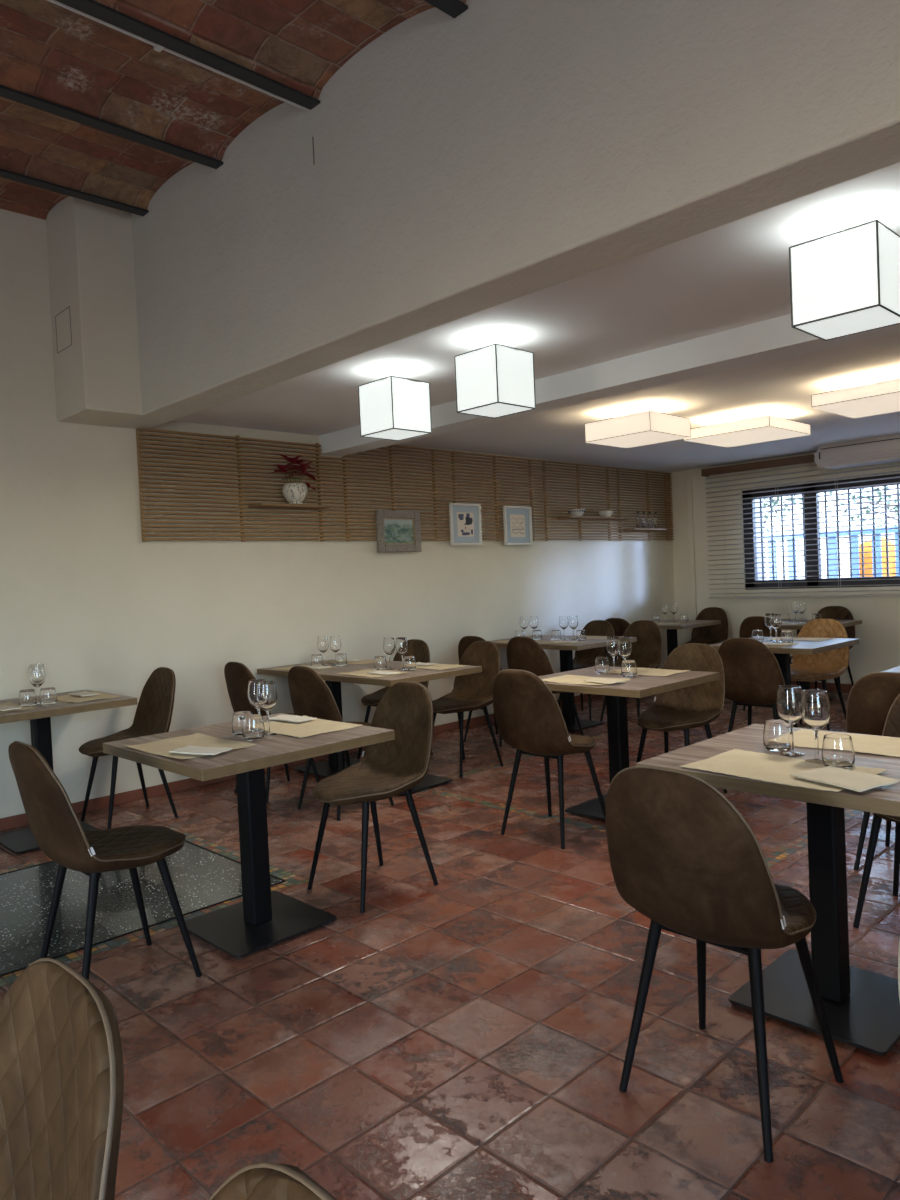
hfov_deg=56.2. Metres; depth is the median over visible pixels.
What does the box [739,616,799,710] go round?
dining chair
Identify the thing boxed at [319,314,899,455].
beam
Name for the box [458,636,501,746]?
dining chair
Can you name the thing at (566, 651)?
dining table
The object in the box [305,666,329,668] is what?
folded napkin
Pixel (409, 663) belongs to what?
tumbler
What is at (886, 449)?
air conditioner
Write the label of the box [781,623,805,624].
placemat
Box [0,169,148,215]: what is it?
trim
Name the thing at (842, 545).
wall
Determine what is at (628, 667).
tumbler
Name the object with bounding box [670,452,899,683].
wall
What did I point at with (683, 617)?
tumbler
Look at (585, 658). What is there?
dining chair
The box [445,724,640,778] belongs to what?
trim
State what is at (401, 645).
wine glass
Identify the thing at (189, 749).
folded napkin
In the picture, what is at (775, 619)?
wine glass
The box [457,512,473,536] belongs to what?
print
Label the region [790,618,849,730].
dining chair
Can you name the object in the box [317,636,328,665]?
wine glass
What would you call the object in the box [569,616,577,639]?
wine glass
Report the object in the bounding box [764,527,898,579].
fence
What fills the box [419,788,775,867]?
trim
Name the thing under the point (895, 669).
dining table
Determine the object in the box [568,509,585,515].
bowl
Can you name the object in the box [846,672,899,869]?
dining chair
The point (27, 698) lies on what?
tumbler
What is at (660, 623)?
placemat
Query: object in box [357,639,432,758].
dining chair
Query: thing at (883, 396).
ceiling lamp
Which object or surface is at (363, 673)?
placemat
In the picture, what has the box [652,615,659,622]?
tumbler
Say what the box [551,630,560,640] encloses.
tumbler
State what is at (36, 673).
wine glass
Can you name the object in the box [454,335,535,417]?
ceiling lamp
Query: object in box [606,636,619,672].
wine glass
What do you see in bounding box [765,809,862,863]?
trim
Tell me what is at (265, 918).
dining table
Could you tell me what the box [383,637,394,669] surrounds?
wine glass
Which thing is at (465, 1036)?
floor
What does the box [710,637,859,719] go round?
dining table
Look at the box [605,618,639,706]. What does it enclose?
dining chair
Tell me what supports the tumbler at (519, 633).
on the placemat at (506, 641)
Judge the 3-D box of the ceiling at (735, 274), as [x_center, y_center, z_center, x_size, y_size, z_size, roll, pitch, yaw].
[2.854,-1.455,5.154,6.480,0.120,7.250,-4,2,-44]
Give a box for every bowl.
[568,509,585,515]
[599,511,613,516]
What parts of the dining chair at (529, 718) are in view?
leg, under frame, leg, leg, leg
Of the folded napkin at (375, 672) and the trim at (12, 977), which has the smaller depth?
the trim at (12, 977)
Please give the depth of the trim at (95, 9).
3.24 m
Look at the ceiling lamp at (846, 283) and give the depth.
2.73 m
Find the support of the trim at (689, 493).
attached to the wall at (878, 650)
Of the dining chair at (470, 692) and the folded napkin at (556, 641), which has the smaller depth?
the dining chair at (470, 692)
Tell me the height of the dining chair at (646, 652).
0.874 m
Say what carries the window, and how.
in the wall at (878, 650)
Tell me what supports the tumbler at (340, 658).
on the dining table at (326, 769)
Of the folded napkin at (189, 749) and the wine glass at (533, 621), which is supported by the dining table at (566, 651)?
the wine glass at (533, 621)
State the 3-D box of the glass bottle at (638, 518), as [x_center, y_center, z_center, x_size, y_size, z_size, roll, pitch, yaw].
[2.063,-0.878,9.227,0.054,0.190,0.054,-4,2,-44]
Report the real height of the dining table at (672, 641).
0.750 m
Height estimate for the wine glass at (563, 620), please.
0.208 m
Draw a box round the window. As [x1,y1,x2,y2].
[742,473,899,589]
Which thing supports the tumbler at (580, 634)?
on the dining table at (566, 651)
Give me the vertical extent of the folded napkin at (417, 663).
0.009 m
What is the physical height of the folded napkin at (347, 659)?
0.007 m
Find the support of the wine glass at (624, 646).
on the dining table at (640, 686)
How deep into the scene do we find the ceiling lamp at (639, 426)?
5.84 m
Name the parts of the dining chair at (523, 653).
leg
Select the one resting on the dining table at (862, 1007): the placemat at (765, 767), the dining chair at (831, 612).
the placemat at (765, 767)
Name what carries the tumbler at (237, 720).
on the dining table at (265, 918)
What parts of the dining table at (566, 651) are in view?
plate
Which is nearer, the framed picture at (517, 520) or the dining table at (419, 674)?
the dining table at (419, 674)
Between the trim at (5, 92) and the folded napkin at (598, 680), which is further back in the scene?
the folded napkin at (598, 680)
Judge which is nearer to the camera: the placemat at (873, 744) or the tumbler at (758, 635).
the placemat at (873, 744)
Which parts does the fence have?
rail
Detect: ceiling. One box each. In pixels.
[0,0,466,219]
[173,162,899,471]
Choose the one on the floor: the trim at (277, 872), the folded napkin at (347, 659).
the trim at (277, 872)
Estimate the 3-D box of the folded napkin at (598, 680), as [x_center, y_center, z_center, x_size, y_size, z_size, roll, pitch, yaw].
[0.808,0.422,4.402,0.120,0.007,0.200,-3,2,-30]
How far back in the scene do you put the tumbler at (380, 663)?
5.52 m
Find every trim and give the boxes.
[0,85,223,168]
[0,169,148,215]
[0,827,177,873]
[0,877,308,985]
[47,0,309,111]
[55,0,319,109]
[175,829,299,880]
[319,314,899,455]
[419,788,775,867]
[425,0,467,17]
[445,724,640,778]
[686,475,696,633]
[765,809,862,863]
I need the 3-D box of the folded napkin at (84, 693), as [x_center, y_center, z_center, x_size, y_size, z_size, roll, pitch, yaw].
[-2.111,0.542,4.862,0.100,0.007,0.200,-4,2,-44]
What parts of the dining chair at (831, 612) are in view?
leg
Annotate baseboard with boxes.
[0,694,604,830]
[791,681,851,690]
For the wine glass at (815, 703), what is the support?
on the dining table at (862, 1007)
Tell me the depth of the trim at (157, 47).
3.24 m
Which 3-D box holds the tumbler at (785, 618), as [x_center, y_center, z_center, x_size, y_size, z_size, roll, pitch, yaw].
[3.265,0.179,8.217,0.086,0.089,0.086,-3,2,-7]
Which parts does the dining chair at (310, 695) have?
leg, leg, leg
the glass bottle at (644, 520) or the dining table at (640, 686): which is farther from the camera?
the glass bottle at (644, 520)
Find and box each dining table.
[0,690,136,853]
[103,713,394,957]
[257,658,401,777]
[319,662,481,795]
[490,635,636,731]
[538,666,719,819]
[636,724,899,1054]
[658,620,720,655]
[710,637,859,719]
[780,620,861,699]
[881,666,899,672]
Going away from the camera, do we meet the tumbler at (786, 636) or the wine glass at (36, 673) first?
the wine glass at (36, 673)
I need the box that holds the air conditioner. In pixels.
[814,434,899,468]
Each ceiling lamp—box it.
[358,367,431,440]
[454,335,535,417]
[585,408,690,447]
[683,415,810,446]
[789,214,899,340]
[811,376,899,417]
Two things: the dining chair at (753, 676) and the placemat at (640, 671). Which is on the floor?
the dining chair at (753, 676)
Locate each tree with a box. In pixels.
[763,495,801,530]
[829,485,899,539]
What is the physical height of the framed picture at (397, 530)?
0.340 m
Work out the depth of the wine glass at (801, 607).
8.03 m
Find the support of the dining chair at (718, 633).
on the floor
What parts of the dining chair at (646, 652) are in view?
leg, leg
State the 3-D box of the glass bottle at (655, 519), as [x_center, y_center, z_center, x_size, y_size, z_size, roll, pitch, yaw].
[2.313,-0.895,9.471,0.054,0.190,0.054,-4,2,-44]
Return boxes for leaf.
[271,454,316,489]
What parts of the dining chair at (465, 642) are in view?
leg, leg, leg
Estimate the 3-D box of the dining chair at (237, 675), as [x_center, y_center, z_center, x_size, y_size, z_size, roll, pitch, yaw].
[-1.149,0.810,5.463,0.528,0.874,0.453,-4,2,-43]
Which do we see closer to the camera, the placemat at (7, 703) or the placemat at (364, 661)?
the placemat at (7, 703)
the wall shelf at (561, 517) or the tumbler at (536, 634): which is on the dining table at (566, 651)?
the tumbler at (536, 634)
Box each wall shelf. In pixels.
[248,503,330,509]
[557,516,631,519]
[623,528,667,530]
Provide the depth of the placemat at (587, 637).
7.43 m
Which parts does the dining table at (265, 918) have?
plate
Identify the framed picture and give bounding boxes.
[376,510,421,551]
[449,503,481,544]
[503,506,532,544]
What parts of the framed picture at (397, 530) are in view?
moulding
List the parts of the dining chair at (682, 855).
leg, leg, under frame, leg, leg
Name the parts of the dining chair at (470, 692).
leg, leg, leg, leg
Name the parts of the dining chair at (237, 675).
leg, leg, leg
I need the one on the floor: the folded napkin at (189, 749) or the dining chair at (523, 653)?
the dining chair at (523, 653)
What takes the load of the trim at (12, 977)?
on the floor
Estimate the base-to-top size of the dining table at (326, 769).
0.750 m
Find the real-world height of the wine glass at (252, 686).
0.208 m
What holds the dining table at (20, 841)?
on the floor
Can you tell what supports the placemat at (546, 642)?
on the dining table at (566, 651)
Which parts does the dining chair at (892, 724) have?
leg, leg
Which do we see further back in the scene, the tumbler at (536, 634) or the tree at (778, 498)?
the tree at (778, 498)
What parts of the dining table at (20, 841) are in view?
plate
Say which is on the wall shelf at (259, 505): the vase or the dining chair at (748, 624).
the vase
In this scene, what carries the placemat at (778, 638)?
on the dining table at (782, 654)
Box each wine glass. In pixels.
[29,665,44,704]
[30,664,45,700]
[248,679,266,731]
[256,681,276,735]
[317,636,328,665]
[330,636,340,665]
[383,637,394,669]
[395,637,407,669]
[520,616,528,636]
[529,616,537,629]
[559,616,567,639]
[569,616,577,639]
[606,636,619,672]
[617,637,631,674]
[661,603,668,622]
[670,603,677,622]
[764,613,774,640]
[770,614,781,642]
[776,685,803,756]
[791,601,799,622]
[797,601,805,622]
[801,689,830,763]
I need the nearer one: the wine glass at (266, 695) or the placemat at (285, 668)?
the wine glass at (266, 695)
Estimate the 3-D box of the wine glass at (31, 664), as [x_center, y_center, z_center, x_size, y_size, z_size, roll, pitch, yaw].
[-2.290,0.461,4.689,0.081,0.208,0.081,-4,2,-39]
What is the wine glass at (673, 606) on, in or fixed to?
on the dining table at (672, 641)
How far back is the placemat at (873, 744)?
2.70 m
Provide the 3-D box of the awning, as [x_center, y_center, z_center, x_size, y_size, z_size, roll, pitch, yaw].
[6.540,-0.262,12.262,0.810,1.372,1.300,-4,2,-44]
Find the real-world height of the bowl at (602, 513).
0.062 m
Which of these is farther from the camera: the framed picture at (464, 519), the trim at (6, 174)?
the framed picture at (464, 519)
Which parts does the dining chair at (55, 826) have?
leg, leg, leg, leg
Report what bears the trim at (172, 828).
on the floor
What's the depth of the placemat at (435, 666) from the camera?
5.56 m
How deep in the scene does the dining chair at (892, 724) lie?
3.07 m
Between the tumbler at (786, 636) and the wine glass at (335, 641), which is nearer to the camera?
the wine glass at (335, 641)
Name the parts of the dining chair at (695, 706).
leg, leg, leg, leg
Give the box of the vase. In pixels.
[282,483,307,503]
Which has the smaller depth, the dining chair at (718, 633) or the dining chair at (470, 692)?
the dining chair at (470, 692)
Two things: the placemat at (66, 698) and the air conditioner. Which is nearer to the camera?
the placemat at (66, 698)
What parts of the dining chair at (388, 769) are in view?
leg, leg, leg, leg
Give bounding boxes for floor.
[0,688,899,1199]
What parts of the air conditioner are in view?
panel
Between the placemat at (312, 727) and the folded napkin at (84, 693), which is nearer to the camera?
the placemat at (312, 727)
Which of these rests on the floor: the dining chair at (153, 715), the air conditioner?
the dining chair at (153, 715)
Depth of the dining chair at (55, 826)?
2.72 m
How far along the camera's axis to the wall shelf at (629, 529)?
9.28 m
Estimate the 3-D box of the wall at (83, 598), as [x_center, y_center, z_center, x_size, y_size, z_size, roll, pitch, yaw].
[-1.727,-0.632,5.873,12.400,4.020,0.200,-4,2,-44]
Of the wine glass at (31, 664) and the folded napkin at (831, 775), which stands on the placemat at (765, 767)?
the folded napkin at (831, 775)
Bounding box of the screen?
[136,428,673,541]
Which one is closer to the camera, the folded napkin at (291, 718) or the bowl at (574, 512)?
the folded napkin at (291, 718)
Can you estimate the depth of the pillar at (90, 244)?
4.89 m
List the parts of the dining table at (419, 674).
plate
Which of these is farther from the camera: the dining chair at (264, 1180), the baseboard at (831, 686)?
the baseboard at (831, 686)
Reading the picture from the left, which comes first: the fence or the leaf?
the leaf
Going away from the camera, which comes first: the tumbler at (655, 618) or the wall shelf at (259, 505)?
the wall shelf at (259, 505)
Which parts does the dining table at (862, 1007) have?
plate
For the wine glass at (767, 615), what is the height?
0.208 m
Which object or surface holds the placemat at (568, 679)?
on the dining table at (640, 686)
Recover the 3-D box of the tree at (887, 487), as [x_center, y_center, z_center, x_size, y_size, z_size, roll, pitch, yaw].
[7.807,-1.720,13.639,3.438,4.094,3.415,-4,2,-44]
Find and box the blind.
[701,454,899,598]
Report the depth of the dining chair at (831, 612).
8.57 m
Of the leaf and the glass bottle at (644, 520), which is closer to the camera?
the leaf
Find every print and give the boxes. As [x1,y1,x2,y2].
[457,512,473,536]
[510,514,524,536]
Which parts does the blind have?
ladder cord, ladder cord, rail, ladder cord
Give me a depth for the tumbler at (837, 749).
2.35 m
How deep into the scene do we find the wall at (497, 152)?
2.98 m
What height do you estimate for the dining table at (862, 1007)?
0.750 m
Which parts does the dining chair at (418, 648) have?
leg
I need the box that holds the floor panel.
[0,841,285,976]
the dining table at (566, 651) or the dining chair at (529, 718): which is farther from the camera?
the dining table at (566, 651)
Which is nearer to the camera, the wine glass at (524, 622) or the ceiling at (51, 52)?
the ceiling at (51, 52)
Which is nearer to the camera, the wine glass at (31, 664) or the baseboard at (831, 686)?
the wine glass at (31, 664)
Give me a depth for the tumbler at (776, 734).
2.61 m
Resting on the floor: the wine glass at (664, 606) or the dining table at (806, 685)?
the dining table at (806, 685)
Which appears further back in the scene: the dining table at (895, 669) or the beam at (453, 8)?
the dining table at (895, 669)
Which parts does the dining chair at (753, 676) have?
leg, leg, under frame, leg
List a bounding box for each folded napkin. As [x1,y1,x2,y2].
[0,705,20,710]
[68,691,98,695]
[169,745,231,754]
[266,715,316,721]
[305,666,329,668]
[347,659,362,660]
[367,671,399,674]
[416,662,436,665]
[555,641,577,642]
[584,678,626,683]
[763,643,790,644]
[790,765,899,791]
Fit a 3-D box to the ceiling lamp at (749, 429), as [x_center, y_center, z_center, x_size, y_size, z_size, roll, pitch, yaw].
[2.277,-1.325,6.469,0.704,0.158,0.684,-4,2,-44]
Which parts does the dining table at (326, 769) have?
plate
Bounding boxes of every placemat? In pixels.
[0,702,36,712]
[57,691,119,702]
[126,733,255,758]
[264,715,360,737]
[274,665,336,670]
[332,658,386,663]
[337,669,409,676]
[401,664,469,669]
[497,640,545,642]
[537,641,585,644]
[542,675,629,684]
[572,636,623,638]
[608,668,688,675]
[656,622,679,624]
[681,749,886,791]
[766,643,798,646]
[768,637,833,640]
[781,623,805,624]
[793,729,899,756]
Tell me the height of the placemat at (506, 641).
0.007 m
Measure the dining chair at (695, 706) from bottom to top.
0.874 m
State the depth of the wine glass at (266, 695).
3.29 m
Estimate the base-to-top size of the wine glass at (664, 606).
0.208 m
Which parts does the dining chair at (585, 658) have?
leg, leg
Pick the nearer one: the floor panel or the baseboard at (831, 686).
the floor panel
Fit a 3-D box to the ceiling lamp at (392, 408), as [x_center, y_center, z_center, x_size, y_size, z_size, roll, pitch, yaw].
[-0.297,-1.062,4.529,0.275,0.350,0.275,-4,2,-44]
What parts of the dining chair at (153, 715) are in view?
leg, leg, leg, leg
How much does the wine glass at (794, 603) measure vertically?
0.208 m
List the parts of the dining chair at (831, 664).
leg, leg, leg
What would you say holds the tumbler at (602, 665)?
on the dining table at (640, 686)
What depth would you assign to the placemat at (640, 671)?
4.75 m
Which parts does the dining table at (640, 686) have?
plate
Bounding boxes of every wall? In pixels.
[0,209,674,817]
[113,0,899,428]
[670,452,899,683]
[763,485,899,579]
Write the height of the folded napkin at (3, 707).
0.007 m
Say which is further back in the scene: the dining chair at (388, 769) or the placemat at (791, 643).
the placemat at (791, 643)
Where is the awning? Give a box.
[859,537,895,576]
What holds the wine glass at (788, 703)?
on the dining table at (862, 1007)
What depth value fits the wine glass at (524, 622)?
7.57 m
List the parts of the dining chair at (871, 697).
leg, leg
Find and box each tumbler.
[19,689,36,706]
[39,687,56,705]
[232,711,251,735]
[242,714,264,740]
[311,654,322,665]
[335,653,346,666]
[374,656,386,669]
[403,656,415,670]
[515,630,523,636]
[532,630,541,639]
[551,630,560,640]
[576,630,585,640]
[595,657,609,672]
[621,660,636,677]
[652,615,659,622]
[680,614,687,622]
[752,630,763,641]
[763,720,789,751]
[781,614,789,622]
[781,631,792,642]
[812,613,821,619]
[822,734,854,768]
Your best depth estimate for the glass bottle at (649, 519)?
9.37 m
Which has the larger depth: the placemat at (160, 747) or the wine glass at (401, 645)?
the wine glass at (401, 645)
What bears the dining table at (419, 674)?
on the floor
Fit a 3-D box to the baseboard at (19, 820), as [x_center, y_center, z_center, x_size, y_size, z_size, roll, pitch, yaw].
[-1.603,1.223,5.809,12.100,0.068,0.018,-4,2,-44]
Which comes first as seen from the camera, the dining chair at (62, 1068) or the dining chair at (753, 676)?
the dining chair at (62, 1068)
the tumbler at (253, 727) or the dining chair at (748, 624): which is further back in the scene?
the dining chair at (748, 624)
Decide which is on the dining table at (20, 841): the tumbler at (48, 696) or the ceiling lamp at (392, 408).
the tumbler at (48, 696)
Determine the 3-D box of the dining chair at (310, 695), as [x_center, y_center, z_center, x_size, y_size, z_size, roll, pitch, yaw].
[-0.652,0.800,4.997,0.528,0.874,0.453,-4,2,-44]
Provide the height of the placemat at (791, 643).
0.008 m
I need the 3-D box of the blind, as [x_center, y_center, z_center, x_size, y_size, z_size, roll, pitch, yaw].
[4.257,-0.772,8.239,0.134,1.473,3.820,-4,2,-44]
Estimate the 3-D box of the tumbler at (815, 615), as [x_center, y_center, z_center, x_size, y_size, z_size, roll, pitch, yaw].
[3.488,0.174,8.017,0.086,0.089,0.086,-2,2,27]
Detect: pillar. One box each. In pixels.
[46,196,142,426]
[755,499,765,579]
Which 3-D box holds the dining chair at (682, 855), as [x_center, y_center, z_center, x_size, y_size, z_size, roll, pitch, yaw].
[0.691,0.815,2.143,0.528,0.874,0.453,-4,2,-44]
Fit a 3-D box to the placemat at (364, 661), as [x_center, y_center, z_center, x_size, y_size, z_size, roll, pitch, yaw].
[-0.684,0.450,6.188,0.264,0.006,0.400,-4,2,-44]
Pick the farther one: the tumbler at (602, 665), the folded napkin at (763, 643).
the folded napkin at (763, 643)
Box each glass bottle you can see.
[636,511,640,527]
[641,511,646,527]
[647,512,652,527]
[653,512,658,527]
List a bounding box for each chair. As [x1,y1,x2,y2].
[0,958,123,1199]
[8,741,201,979]
[79,667,177,828]
[209,1161,336,1199]
[224,662,319,802]
[288,666,393,820]
[307,681,437,912]
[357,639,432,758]
[432,641,503,777]
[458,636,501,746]
[493,669,605,848]
[507,637,583,747]
[558,620,614,719]
[600,620,661,725]
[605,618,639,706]
[606,766,843,1162]
[636,643,726,792]
[685,607,727,644]
[718,638,797,731]
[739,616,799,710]
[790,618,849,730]
[815,606,854,688]
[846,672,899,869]
[853,694,899,927]
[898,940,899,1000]
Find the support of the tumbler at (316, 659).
on the placemat at (285, 668)

